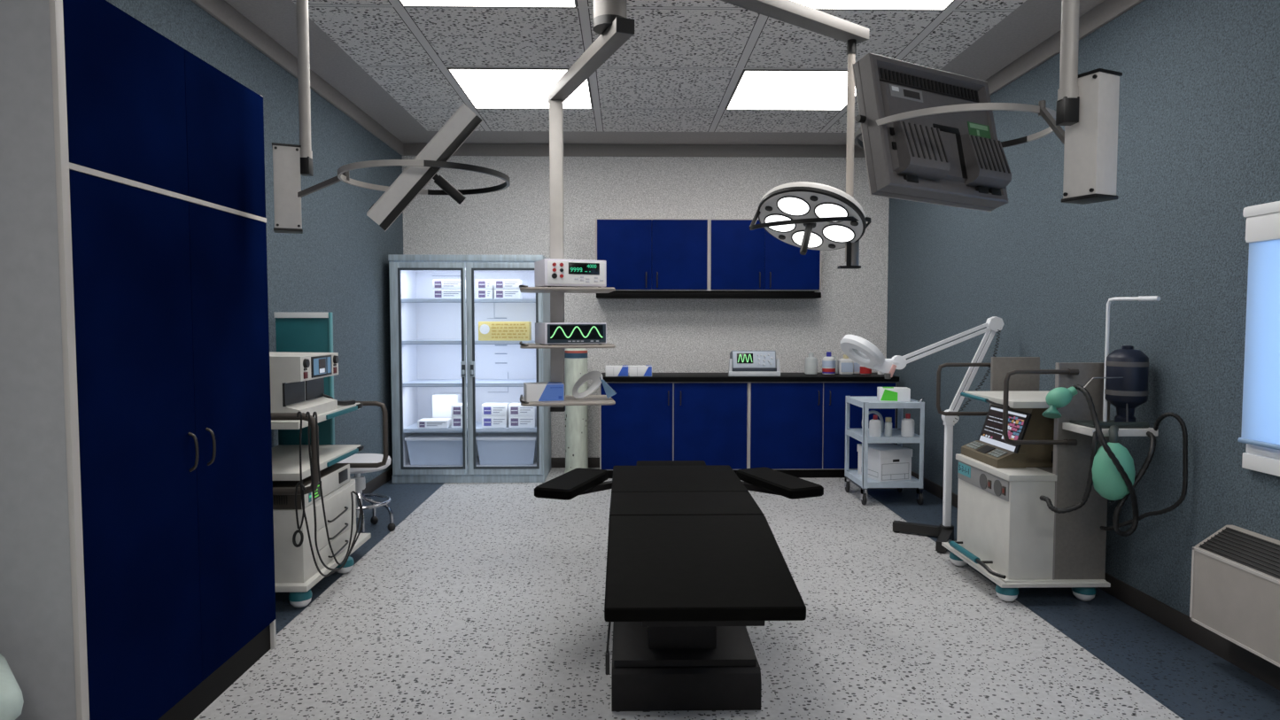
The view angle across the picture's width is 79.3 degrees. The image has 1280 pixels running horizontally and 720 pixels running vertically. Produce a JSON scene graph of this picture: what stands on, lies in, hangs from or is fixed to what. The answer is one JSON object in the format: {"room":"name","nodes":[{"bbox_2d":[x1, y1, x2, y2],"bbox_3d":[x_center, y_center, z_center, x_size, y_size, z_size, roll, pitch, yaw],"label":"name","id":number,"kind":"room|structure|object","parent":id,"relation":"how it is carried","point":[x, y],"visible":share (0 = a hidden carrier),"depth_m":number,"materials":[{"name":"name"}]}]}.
{"room":"operating room","nodes":[
{"label":"operating room","id":0,"kind":"room"},
{"bbox_2d":[105,0,403,483],"bbox_3d":[-2.511,-0.294,3.023,0.150,3.480,10.860,0,3,-1],"label":"wall","id":1,"kind":"structure","parent":0,"point":[338,265],"depth_m":6.20,"materials":[{"name":"paint"}]},
{"bbox_2d":[191,0,403,155],"bbox_3d":[-2.424,-1.967,2.940,0.025,0.130,10.560,0,3,-1],"label":"trim","id":2,"kind":"structure","parent":1,"relation":"attached to","point":[221,11],"depth_m":5.33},
{"bbox_2d":[362,467,392,493],"bbox_3d":[-2.429,1.388,3.111,0.014,0.110,10.560,0,3,-1],"label":"baseboard","id":3,"kind":"structure","parent":1,"relation":"attached to","point":[372,485],"depth_m":7.39,"materials":[{"name":"grey"}]},
{"bbox_2d":[402,155,889,457],"bbox_3d":[0.075,-0.570,8.420,5.220,3.480,0.150,0,3,-1],"label":"wall","id":4,"kind":"structure","parent":0,"point":[667,335],"depth_m":8.30,"materials":[{"name":"grey paint"}]},
{"bbox_2d":[550,457,599,467],"bbox_3d":[0.077,1.117,8.424,5.192,0.110,0.014,0,3,-1],"label":"baseboard","id":5,"kind":"structure","parent":4,"relation":"attached to","point":[555,462],"depth_m":8.40,"materials":[{"name":"black"}]},
{"bbox_2d":[403,143,865,157],"bbox_3d":[0.077,-2.238,8.247,5.170,0.130,0.025,0,3,-1],"label":"trim","id":6,"kind":"structure","parent":4,"relation":"attached to","point":[537,150],"depth_m":8.24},
{"bbox_2d":[595,218,708,290],"bbox_3d":[0.124,-1.099,8.137,1.177,0.745,0.361,0,3,-1],"label":"upper cabinet","id":7,"kind":"object","parent":4,"relation":"attached to","point":[640,254],"visible":1,"depth_m":7.99,"materials":[{"name":"blue wood"}]},
{"bbox_2d":[596,290,821,298],"bbox_3d":[0.712,-0.691,8.184,2.345,0.075,0.329,0,3,-1],"label":"shelf","id":8,"kind":"object","parent":7,"relation":"attached to","point":[616,294],"visible":0.87,"depth_m":8.03,"materials":[{"name":"black laminate"}]},
{"bbox_2d":[708,218,821,291],"bbox_3d":[1.299,-1.100,8.158,1.171,0.745,0.361,0,3,-1],"label":"upper cabinet","id":9,"kind":"object","parent":4,"relation":"attached to","point":[741,259],"visible":0.89,"depth_m":8.01,"materials":[{"name":"blue wood"}]},
{"bbox_2d":[224,0,1104,145],"bbox_3d":[0.173,-2.095,2.981,5.520,0.120,10.860,0,3,-1],"label":"ceiling","id":10,"kind":"structure","parent":0,"point":[674,81],"depth_m":5.44,"materials":[{"name":"tile"}]},
{"bbox_2d":[271,0,510,233],"bbox_3d":[-1.128,-1.288,3.319,1.116,1.526,0.716,0,3,-1],"label":"monitor","id":11,"kind":"object","parent":10,"relation":"hanging from","point":[290,161],"visible":1,"depth_m":3.41,"materials":[{"name":"grey paint"}]},
{"bbox_2d":[398,0,577,7],"bbox_3d":[-0.886,-2.086,4.079,1.040,0.010,1.076,0,3,-1],"label":"recessed light","id":12,"kind":"object","parent":10,"relation":"in","point":[517,3],"visible":1,"depth_m":4.57,"materials":[{"name":"grey paint"}]},
{"bbox_2d":[446,67,592,108],"bbox_3d":[-0.926,-2.198,6.291,1.040,0.010,1.076,0,3,-1],"label":"recessed light","id":13,"kind":"object","parent":10,"relation":"in","point":[484,88],"visible":0.83,"depth_m":6.20,"materials":[{"name":"grey paint"}]},
{"bbox_2d":[519,0,634,411],"bbox_3d":[-0.442,-0.869,4.918,0.662,2.525,1.629,0,3,-9],"label":"boom","id":14,"kind":"object","parent":10,"relation":"hanging from","point":[610,20],"visible":0.97,"depth_m":5.29,"materials":[{"name":"grey paint"}]},
{"bbox_2d":[523,381,564,402],"bbox_3d":[-0.673,0.221,5.406,0.260,0.121,0.172,-1,3,-15],"label":"glove box","id":15,"kind":"object","parent":14,"relation":"on","point":[548,391],"visible":0.93,"depth_m":5.33,"materials":[{"name":"white cardboard"}]},
{"bbox_2d":[534,258,606,287],"bbox_3d":[-0.487,-0.597,5.401,0.440,0.190,0.316,-1,3,-21],"label":"multimeter","id":16,"kind":"object","parent":14,"relation":"on","point":[547,272],"visible":0.98,"depth_m":5.27,"materials":[{"name":"white plastic"}]},
{"bbox_2d":[535,322,606,345],"bbox_3d":[-0.487,-0.186,5.423,0.440,0.152,0.314,-1,3,-21],"label":"monitor","id":17,"kind":"object","parent":14,"relation":"on","point":[546,333],"visible":0.98,"depth_m":5.29,"materials":[{"name":"white"}]},
{"bbox_2d":[572,371,616,398],"bbox_3d":[-0.323,0.174,5.472,0.319,0.193,0.161,0,3,-1],"label":"face shield","id":18,"kind":"object","parent":14,"relation":"on","point":[596,376],"visible":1,"depth_m":5.45,"materials":[{"name":"white plastic"}]},
{"bbox_2d":[725,69,856,110],"bbox_3d":[1.289,-2.200,6.332,1.040,0.010,1.076,0,3,-1],"label":"recessed light","id":19,"kind":"object","parent":10,"relation":"in","point":[756,89],"visible":0.76,"depth_m":6.30,"materials":[{"name":"grey paint"}]},
{"bbox_2d":[720,0,871,269],"bbox_3d":[0.597,-1.281,3.797,0.591,1.588,1.642,2,4,39],"label":"lamp","id":20,"kind":"object","parent":10,"relation":"hanging from","point":[805,215],"visible":1,"depth_m":4.15,"materials":[{"name":"white metal"}]},
{"bbox_2d":[791,0,954,10],"bbox_3d":[1.330,-2.088,4.119,1.040,0.010,1.076,0,3,-1],"label":"recessed light","id":21,"kind":"object","parent":10,"relation":"in","point":[818,4],"visible":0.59,"depth_m":4.58,"materials":[{"name":"grey paint"}]},
{"bbox_2d":[852,0,1122,211],"bbox_3d":[1.234,-1.279,2.881,0.791,1.499,1.117,0,3,-1],"label":"monitor","id":22,"kind":"object","parent":10,"relation":"hanging from","point":[928,134],"visible":1,"depth_m":2.95,"materials":[{"name":"grey paint"}]},
{"bbox_2d":[889,126,894,135],"bbox_3d":[0.963,-0.874,2.949,0.018,0.031,0.013,-1,3,-26],"label":"socket","id":23,"kind":"object","parent":22,"relation":"attached to","point":[891,128],"depth_m":2.95,"materials":[{"name":"black plastic"}]},
{"bbox_2d":[892,141,897,149],"bbox_3d":[0.968,-0.815,2.938,0.018,0.031,0.013,-1,3,-26],"label":"socket","id":24,"kind":"object","parent":22,"relation":"attached to","point":[894,143],"depth_m":2.94,"materials":[{"name":"black plastic"}]},
{"bbox_2d":[877,68,979,102],"bbox_3d":[1.173,-1.109,3.122,0.551,0.069,0.022,-1,3,-26],"label":"vent grille","id":25,"kind":"object","parent":22,"relation":"attached to","point":[915,81],"depth_m":3.11,"materials":[{"name":"grey"}]},
{"bbox_2d":[193,467,1279,719],"bbox_3d":[0.173,1.501,3.164,5.520,0.120,10.860,0,3,-1],"label":"floor","id":26,"kind":"structure","parent":0,"point":[482,601],"depth_m":3.93,"materials":[{"name":"plastic"}]},
{"bbox_2d":[0,0,276,719],"bbox_3d":[-2.078,0.115,3.045,0.685,2.660,1.347,0,3,-1],"label":"wardrobe","id":27,"kind":"object","parent":26,"relation":"on","point":[137,550],"visible":1,"depth_m":2.66,"materials":[{"name":"blue laminate"}]},
{"bbox_2d":[269,312,387,607],"bbox_3d":[-2.076,0.532,4.724,0.712,1.655,1.239,0,3,-1],"label":"equipment cart","id":28,"kind":"object","parent":26,"relation":"on","point":[315,534],"visible":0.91,"depth_m":4.55,"materials":[{"name":"white plastic"},{"name":"teal plastic"},{"name":"black plastic"}]},
{"bbox_2d":[272,495,287,504],"bbox_3d":[-2.023,0.773,4.268,0.150,0.050,0.006,0,3,-1],"label":"vent","id":29,"kind":"object","parent":28,"relation":"attached to","point":[277,500],"depth_m":4.27,"materials":[{"name":"black plastic"}]},
{"bbox_2d":[269,351,356,415],"bbox_3d":[-2.139,0.136,4.684,0.543,0.359,0.828,0,3,-1],"label":"monitor","id":30,"kind":"object","parent":28,"relation":"on","point":[297,384],"depth_m":4.43,"materials":[{"name":"white plastic"}]},
{"bbox_2d":[271,403,360,429],"bbox_3d":[-2.154,0.334,4.712,0.555,0.042,0.985,0,3,-1],"label":"shelf","id":31,"kind":"object","parent":28,"relation":"attached to","point":[341,408],"depth_m":4.58,"materials":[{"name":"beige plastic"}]},
{"bbox_2d":[271,444,360,480],"bbox_3d":[-2.154,0.619,4.729,0.555,0.042,0.980,0,3,-1],"label":"shelf","id":32,"kind":"object","parent":28,"relation":"attached to","point":[285,458],"depth_m":4.74,"materials":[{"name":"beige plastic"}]},
{"bbox_2d":[338,468,348,483],"bbox_3d":[-1.874,0.732,4.880,0.007,0.070,0.140,0,3,-1],"label":"socket","id":33,"kind":"object","parent":28,"relation":"attached to","point":[343,473],"depth_m":4.87,"materials":[{"name":"black plastic"}]},
{"bbox_2d":[337,453,395,533],"bbox_3d":[-2.114,1.020,5.832,0.511,0.568,0.505,0,3,-1],"label":"stool","id":34,"kind":"object","parent":26,"relation":"on","point":[357,458],"visible":0.58,"depth_m":5.79,"materials":[{"name":"white plastic"}]},
{"bbox_2d":[387,254,550,483],"bbox_3d":[-1.700,0.077,7.916,1.498,2.240,0.816,0,3,-1],"label":"refrigerator","id":35,"kind":"object","parent":26,"relation":"on","point":[436,347],"visible":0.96,"depth_m":7.78,"materials":[{"name":"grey metal"}]},
{"bbox_2d":[417,418,451,428],"bbox_3d":[-2.083,0.642,7.855,0.300,0.075,0.221,0,3,-1],"label":"carton","id":36,"kind":"object","parent":35,"relation":"on","point":[424,422],"visible":0.88,"depth_m":7.75,"materials":[{"name":"white cardboard"}]},
{"bbox_2d":[432,289,460,298],"bbox_3d":[-1.914,-0.662,7.812,0.310,0.095,0.221,0,3,-1],"label":"carton","id":37,"kind":"object","parent":35,"relation":"on","point":[437,293],"visible":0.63,"depth_m":7.70,"materials":[{"name":"white cardboard"}]},
{"bbox_2d":[432,279,465,289],"bbox_3d":[-1.914,-0.759,7.807,0.310,0.095,0.221,0,3,-1],"label":"carton","id":38,"kind":"object","parent":37,"relation":"on","point":[437,284],"visible":0.65,"depth_m":7.70,"materials":[{"name":"white cardboard"}]},
{"bbox_2d":[432,393,461,418],"bbox_3d":[-2.018,0.512,8.091,0.260,0.317,0.220,0,3,-1],"label":"carton","id":39,"kind":"object","parent":35,"relation":"on","point":[441,402],"visible":0.51,"depth_m":7.98,"materials":[{"name":"white cardboard"}]},
{"bbox_2d":[451,416,467,427],"bbox_3d":[-1.806,0.621,7.879,0.185,0.115,0.221,0,3,-1],"label":"carton","id":40,"kind":"object","parent":35,"relation":"on","point":[456,421],"visible":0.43,"depth_m":7.77,"materials":[{"name":"white cardboard"}]},
{"bbox_2d":[450,403,467,416],"bbox_3d":[-1.806,0.504,7.873,0.185,0.115,0.221,0,3,-1],"label":"carton","id":41,"kind":"object","parent":40,"relation":"on","point":[456,408],"visible":0.48,"depth_m":7.76,"materials":[{"name":"white cardboard"}]},
{"bbox_2d":[402,339,535,344],"bbox_3d":[-1.701,-0.188,7.960,1.350,0.038,0.582,0,3,-1],"label":"shelf","id":42,"kind":"object","parent":35,"relation":"attached to","point":[404,341],"depth_m":7.67,"materials":[{"name":"white glass"}]},
{"bbox_2d":[401,298,535,302],"bbox_3d":[-1.701,-0.602,7.939,1.350,0.038,0.582,0,3,-1],"label":"shelf","id":43,"kind":"object","parent":35,"relation":"attached to","point":[403,300],"depth_m":7.65,"materials":[{"name":"white plastic"}]},
{"bbox_2d":[402,379,536,387],"bbox_3d":[-1.701,0.235,7.981,1.350,0.038,0.582,0,3,-1],"label":"shelf","id":44,"kind":"object","parent":35,"relation":"attached to","point":[406,383],"depth_m":7.75,"materials":[{"name":"white glass"}]},
{"bbox_2d":[403,421,536,433],"bbox_3d":[-1.701,0.691,8.005,1.350,0.038,0.582,0,3,-1],"label":"shelf","id":45,"kind":"object","parent":35,"relation":"attached to","point":[411,426],"depth_m":7.72,"materials":[{"name":"white plastic"}]},
{"bbox_2d":[476,289,494,298],"bbox_3d":[-1.556,-0.663,7.819,0.155,0.095,0.221,0,3,-1],"label":"carton","id":46,"kind":"object","parent":35,"relation":"on","point":[480,293],"visible":0.76,"depth_m":7.71,"materials":[{"name":"white cardboard"}]},
{"bbox_2d":[476,279,494,289],"bbox_3d":[-1.556,-0.760,7.814,0.155,0.095,0.221,0,3,-1],"label":"carton","id":47,"kind":"object","parent":46,"relation":"on","point":[481,284],"visible":0.77,"depth_m":7.70,"materials":[{"name":"white cardboard"}]},
{"bbox_2d":[481,414,508,427],"bbox_3d":[-1.472,0.621,7.886,0.245,0.115,0.221,0,3,-1],"label":"carton","id":48,"kind":"object","parent":35,"relation":"on","point":[487,422],"visible":0.8,"depth_m":7.78,"materials":[{"name":"white cardboard"}]},
{"bbox_2d":[481,403,509,416],"bbox_3d":[-1.472,0.504,7.880,0.245,0.115,0.221,0,3,-1],"label":"carton","id":49,"kind":"object","parent":48,"relation":"on","point":[488,409],"visible":0.94,"depth_m":7.77,"materials":[{"name":"white cardboard"}]},
{"bbox_2d":[478,321,531,341],"bbox_3d":[-1.363,-0.292,7.801,0.510,0.191,0.162,0,3,-1],"label":"packet","id":50,"kind":"object","parent":35,"relation":"on","point":[487,330],"visible":1,"depth_m":7.72,"materials":[{"name":"yellow"}]},
{"bbox_2d":[494,289,522,298],"bbox_3d":[-1.331,-0.663,7.823,0.255,0.095,0.221,0,3,-1],"label":"carton","id":51,"kind":"object","parent":35,"relation":"on","point":[498,293],"visible":0.78,"depth_m":7.71,"materials":[{"name":"white cardboard"}]},
{"bbox_2d":[494,279,522,289],"bbox_3d":[-1.331,-0.760,7.818,0.255,0.095,0.221,0,3,-1],"label":"carton","id":52,"kind":"object","parent":51,"relation":"on","point":[499,284],"visible":0.84,"depth_m":7.71,"materials":[{"name":"white cardboard"}]},
{"bbox_2d":[508,414,536,427],"bbox_3d":[-1.194,0.620,7.891,0.260,0.115,0.221,0,3,-1],"label":"carton","id":53,"kind":"object","parent":35,"relation":"on","point":[514,422],"visible":0.8,"depth_m":7.78,"materials":[{"name":"white cardboard"}]},
{"bbox_2d":[508,403,536,416],"bbox_3d":[-1.194,0.503,7.885,0.260,0.115,0.221,0,3,-1],"label":"carton","id":54,"kind":"object","parent":53,"relation":"on","point":[515,409],"visible":0.8,"depth_m":7.78,"materials":[{"name":"white cardboard"}]},
{"bbox_2d":[564,348,588,473],"bbox_3d":[-0.661,0.529,8.027,0.256,1.325,0.256,0,3,-1],"label":"gas cylinder","id":55,"kind":"object","parent":26,"relation":"on","point":[576,359],"visible":0.79,"depth_m":7.93,"materials":[{"name":"white metal"}]},
{"bbox_2d":[599,381,748,478],"bbox_3d":[0.339,0.697,8.080,1.498,0.985,0.636,0,3,-1],"label":"base cabinet","id":56,"kind":"object","parent":26,"relation":"on","point":[707,422],"visible":0.81,"depth_m":7.79,"materials":[{"name":"blue wood"}]},
{"bbox_2d":[601,372,899,381],"bbox_3d":[1.088,0.178,8.075,3.040,0.050,0.649,0,3,-1],"label":"countertop","id":57,"kind":"structure","parent":56,"relation":"on","point":[873,376],"depth_m":7.76,"materials":[{"name":"black laminate"}]},
{"bbox_2d":[605,364,628,376],"bbox_3d":[-0.233,0.110,7.842,0.232,0.106,0.142,0,3,-1],"label":"glove box","id":58,"kind":"object","parent":57,"relation":"on","point":[623,370],"visible":1,"depth_m":7.77,"materials":[{"name":"white cardboard"}]},
{"bbox_2d":[628,364,651,376],"bbox_3d":[0.005,0.110,7.846,0.232,0.106,0.142,0,3,-1],"label":"glove box","id":59,"kind":"object","parent":57,"relation":"on","point":[646,370],"visible":1,"depth_m":7.78,"materials":[{"name":"white cardboard"}]},
{"bbox_2d":[728,350,780,376],"bbox_3d":[1.156,0.031,7.896,0.524,0.257,0.233,0,3,-1],"label":"oscilloscope","id":60,"kind":"object","parent":57,"relation":"on","point":[741,363],"visible":1,"depth_m":7.82,"materials":[{"name":"grey plastic"}]},
{"bbox_2d":[804,352,817,374],"bbox_3d":[1.797,0.037,8.107,0.132,0.225,0.132,0,3,-1],"label":"bottle","id":61,"kind":"object","parent":57,"relation":"on","point":[810,368],"visible":1,"depth_m":8.06,"materials":[{"name":"white plastic"}]},
{"bbox_2d":[822,351,835,374],"bbox_3d":[1.977,0.033,8.090,0.134,0.235,0.134,0,3,-1],"label":"bottle","id":62,"kind":"object","parent":57,"relation":"on","point":[828,362],"visible":1,"depth_m":8.04,"materials":[{"name":"white plastic"}]},
{"bbox_2d":[831,356,837,373],"bbox_3d":[2.065,0.049,8.232,0.100,0.190,0.100,0,3,-1],"label":"bottle","id":63,"kind":"object","parent":57,"relation":"on","point":[836,360],"visible":0.38,"depth_m":8.19,"materials":[{"name":"white plastic"}]},
{"bbox_2d":[837,354,853,374],"bbox_3d":[2.167,0.046,8.133,0.150,0.205,0.101,0,3,-1],"label":"bottle","id":64,"kind":"object","parent":57,"relation":"on","point":[845,365],"visible":0.9,"depth_m":8.09,"materials":[{"name":"white plastic"}]},
{"bbox_2d":[853,361,860,373],"bbox_3d":[2.287,0.050,8.206,0.090,0.190,0.081,0,3,-1],"label":"bottle","id":65,"kind":"object","parent":57,"relation":"on","point":[857,367],"visible":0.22,"depth_m":8.17,"materials":[{"name":"white plastic"}]},
{"bbox_2d":[860,364,871,374],"bbox_3d":[2.377,0.054,8.128,0.122,0.190,0.122,0,3,-1],"label":"bottle","id":66,"kind":"object","parent":57,"relation":"on","point":[864,370],"visible":0.32,"depth_m":8.08,"materials":[{"name":"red plastic"}]},
{"bbox_2d":[534,460,823,711],"bbox_3d":[0.197,1.019,3.434,1.403,0.815,1.995,0,3,-1],"label":"table","id":67,"kind":"object","parent":26,"relation":"on","point":[694,562],"visible":1,"depth_m":3.16,"materials":[{"name":"black leather"}]},
{"bbox_2d":[747,381,896,477],"bbox_3d":[1.841,0.695,8.107,1.503,0.985,0.636,0,3,-1],"label":"base cabinet","id":68,"kind":"object","parent":26,"relation":"on","point":[795,429],"visible":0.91,"depth_m":7.82,"materials":[{"name":"blue wood"}]},
{"bbox_2d":[844,395,925,504],"bbox_3d":[2.191,0.781,6.940,0.547,0.933,0.604,0,3,-1],"label":"trolley","id":69,"kind":"object","parent":26,"relation":"on","point":[862,435],"visible":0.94,"depth_m":6.68,"materials":[{"name":"silver metal"}]},
{"bbox_2d":[861,410,884,433],"bbox_3d":[2.092,0.554,6.937,0.203,0.204,0.028,0,3,-1],"label":"tubing","id":70,"kind":"object","parent":69,"relation":"on","point":[878,414],"visible":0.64,"depth_m":6.93,"materials":[{"name":"grey"}]},
{"bbox_2d":[868,414,881,437],"bbox_3d":[2.064,0.577,6.777,0.102,0.190,0.102,0,3,-1],"label":"bottle","id":71,"kind":"object","parent":69,"relation":"on","point":[874,424],"visible":1,"depth_m":6.74,"materials":[{"name":"white plastic"}]},
{"bbox_2d":[845,469,919,488],"bbox_3d":[2.184,1.067,6.955,0.528,0.050,0.558,0,3,-1],"label":"shelf","id":72,"kind":"object","parent":69,"relation":"attached to","point":[869,483],"depth_m":6.68,"materials":[{"name":"metal"}]},
{"bbox_2d":[845,428,920,442],"bbox_3d":[2.184,0.677,6.935,0.528,0.050,0.558,0,3,-1],"label":"shelf","id":73,"kind":"object","parent":69,"relation":"attached to","point":[857,434],"depth_m":6.66,"materials":[{"name":"metal"}]},
{"bbox_2d":[846,396,921,408],"bbox_3d":[2.184,0.378,6.919,0.528,0.050,0.558,0,3,-1],"label":"shelf","id":74,"kind":"object","parent":69,"relation":"attached to","point":[864,402],"depth_m":6.66,"materials":[{"name":"metal"}]},
{"bbox_2d":[857,442,912,481],"bbox_3d":[2.199,0.916,6.957,0.322,0.275,0.382,-1,3,-15],"label":"box","id":75,"kind":"object","parent":69,"relation":"on","point":[887,461],"visible":0.99,"depth_m":6.79,"materials":[{"name":"white cardboard"}]},
{"bbox_2d":[884,417,892,436],"bbox_3d":[2.187,0.588,6.800,0.064,0.165,0.064,0,3,-1],"label":"bottle","id":76,"kind":"object","parent":69,"relation":"on","point":[888,432],"visible":1,"depth_m":6.78,"materials":[{"name":"white plastic"}]},
{"bbox_2d":[876,387,910,402],"bbox_3d":[2.274,0.305,6.927,0.260,0.116,0.182,0,3,9],"label":"tissue box","id":77,"kind":"object","parent":69,"relation":"on","point":[883,393],"visible":1,"depth_m":6.84,"materials":[{"name":"white cardboard"}]},
{"bbox_2d":[900,413,914,437],"bbox_3d":[2.352,0.572,6.782,0.110,0.200,0.110,0,3,-1],"label":"bottle","id":78,"kind":"object","parent":69,"relation":"on","point":[907,424],"visible":1,"depth_m":6.74,"materials":[{"name":"white plastic"}]},
{"bbox_2d":[840,316,1004,553],"bbox_3d":[2.024,0.503,5.553,1.163,1.630,0.560,1,3,10],"label":"lamp","id":79,"kind":"object","parent":26,"relation":"on","point":[859,350],"visible":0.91,"depth_m":5.58,"materials":[{"name":"white metal"}]},
{"bbox_2d":[936,295,1187,601],"bbox_3d":[2.346,0.509,4.482,0.760,1.726,1.302,0,3,-1],"label":"machine","id":80,"kind":"object","parent":26,"relation":"on","point":[1042,471],"visible":1,"depth_m":4.34,"materials":[{"name":"beige plastic"}]},
{"bbox_2d":[979,473,987,489],"bbox_3d":[2.062,0.730,4.637,0.006,0.093,0.093,0,3,-1],"label":"speaker grille","id":81,"kind":"object","parent":80,"relation":"attached to","point":[983,477],"depth_m":4.63,"materials":[{"name":"grey plastic"}]},
{"bbox_2d":[987,480,991,488],"bbox_3d":[2.062,0.734,4.557,0.009,0.050,0.036,0,3,-1],"label":"switch","id":82,"kind":"object","parent":80,"relation":"attached to","point":[989,481],"depth_m":4.55,"materials":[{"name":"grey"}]},
{"bbox_2d":[993,480,1001,496],"bbox_3d":[2.066,0.739,4.457,0.006,0.093,0.093,0,3,-1],"label":"speaker grille","id":83,"kind":"object","parent":80,"relation":"attached to","point":[997,484],"depth_m":4.45,"materials":[{"name":"grey"}]},
{"bbox_2d":[1001,486,1006,496],"bbox_3d":[2.065,0.743,4.384,0.009,0.050,0.036,0,3,-1],"label":"switch","id":84,"kind":"object","parent":80,"relation":"attached to","point":[1004,488],"depth_m":4.38,"materials":[{"name":"red plastic"}]},
{"bbox_2d":[962,390,1049,408],"bbox_3d":[2.334,0.232,4.601,0.545,0.037,0.640,0,3,-1],"label":"shelf","id":85,"kind":"object","parent":80,"relation":"attached to","point":[1017,399],"depth_m":4.52,"materials":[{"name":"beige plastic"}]},
{"bbox_2d":[1062,422,1158,436],"bbox_3d":[2.534,0.374,4.176,0.350,0.038,0.279,0,3,-1],"label":"tray","id":86,"kind":"object","parent":80,"relation":"on","point":[1088,429],"depth_m":4.05,"materials":[{"name":"white plastic"}]},
{"bbox_2d":[1104,345,1148,422],"bbox_3d":[2.632,0.130,4.181,0.201,0.418,0.201,0,3,-1],"label":"canister","id":87,"kind":"object","parent":80,"relation":"on","point":[1128,367],"depth_m":4.11,"materials":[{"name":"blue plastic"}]},
{"bbox_3d":[-2.060,1.280,1.164,0.620,0.524,1.770,0,3,-1],"label":"bed","id":88,"kind":"object","parent":26,"relation":"on","visible":0},
{"bbox_2d":[0,653,23,719],"bbox_3d":[-1.915,0.909,2.049,0.400,0.121,0.400,3,4,44],"label":"pillow","id":89,"kind":"object","parent":88,"relation":"on","point":[11,702],"visible":1,"depth_m":2.05,"materials":[{"name":"white fabric"}]},
{"bbox_2d":[886,0,1279,616],"bbox_3d":[2.858,-0.299,3.122,0.150,3.480,10.860,0,3,-1],"label":"wall","id":90,"kind":"structure","parent":0,"point":[1198,126],"depth_m":4.21,"materials":[{"name":"paint"}]},
{"bbox_2d":[985,0,1144,95],"bbox_3d":[2.771,-1.972,3.035,0.025,0.130,10.560,0,3,-1],"label":"trim","id":91,"kind":"structure","parent":90,"relation":"attached to","point":[1107,11],"depth_m":5.10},
{"bbox_2d":[911,471,1279,690],"bbox_3d":[2.776,1.383,3.206,0.014,0.110,10.560,0,3,-1],"label":"baseboard","id":92,"kind":"structure","parent":90,"relation":"attached to","point":[1168,616],"depth_m":3.91,"materials":[{"name":"grey"}]},
{"bbox_2d":[1189,525,1279,667],"bbox_3d":[2.695,1.038,2.816,0.188,0.450,1.620,0,3,-1],"label":"wall heater","id":93,"kind":"object","parent":90,"relation":"attached to","point":[1235,583],"visible":1,"depth_m":3.37,"materials":[{"name":"metal"}]},
{"bbox_2d":[1198,527,1279,579],"bbox_3d":[2.682,0.864,2.806,0.136,0.094,1.578,0,3,-1],"label":"vent grille","id":94,"kind":"object","parent":93,"relation":"attached to","point":[1258,555],"depth_m":3.40,"materials":[{"name":"grey metal"}]},
{"bbox_2d":[1237,201,1279,449],"bbox_3d":[2.757,-0.116,2.711,0.068,1.064,1.585,0,3,-1],"label":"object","id":95,"kind":"object","parent":90,"relation":"attached to","point":[1260,411],"visible":1,"depth_m":3.39,"materials":[{"name":"light blue fabric"}]},
{"bbox_2d":[1241,443,1279,476],"bbox_3d":[2.823,-0.024,2.724,0.135,1.110,1.540,0,3,-1],"label":"window","id":96,"kind":"structure","parent":90,"relation":"in","point":[1260,459],"depth_m":3.41,"materials":[{"name":"white plastic"}]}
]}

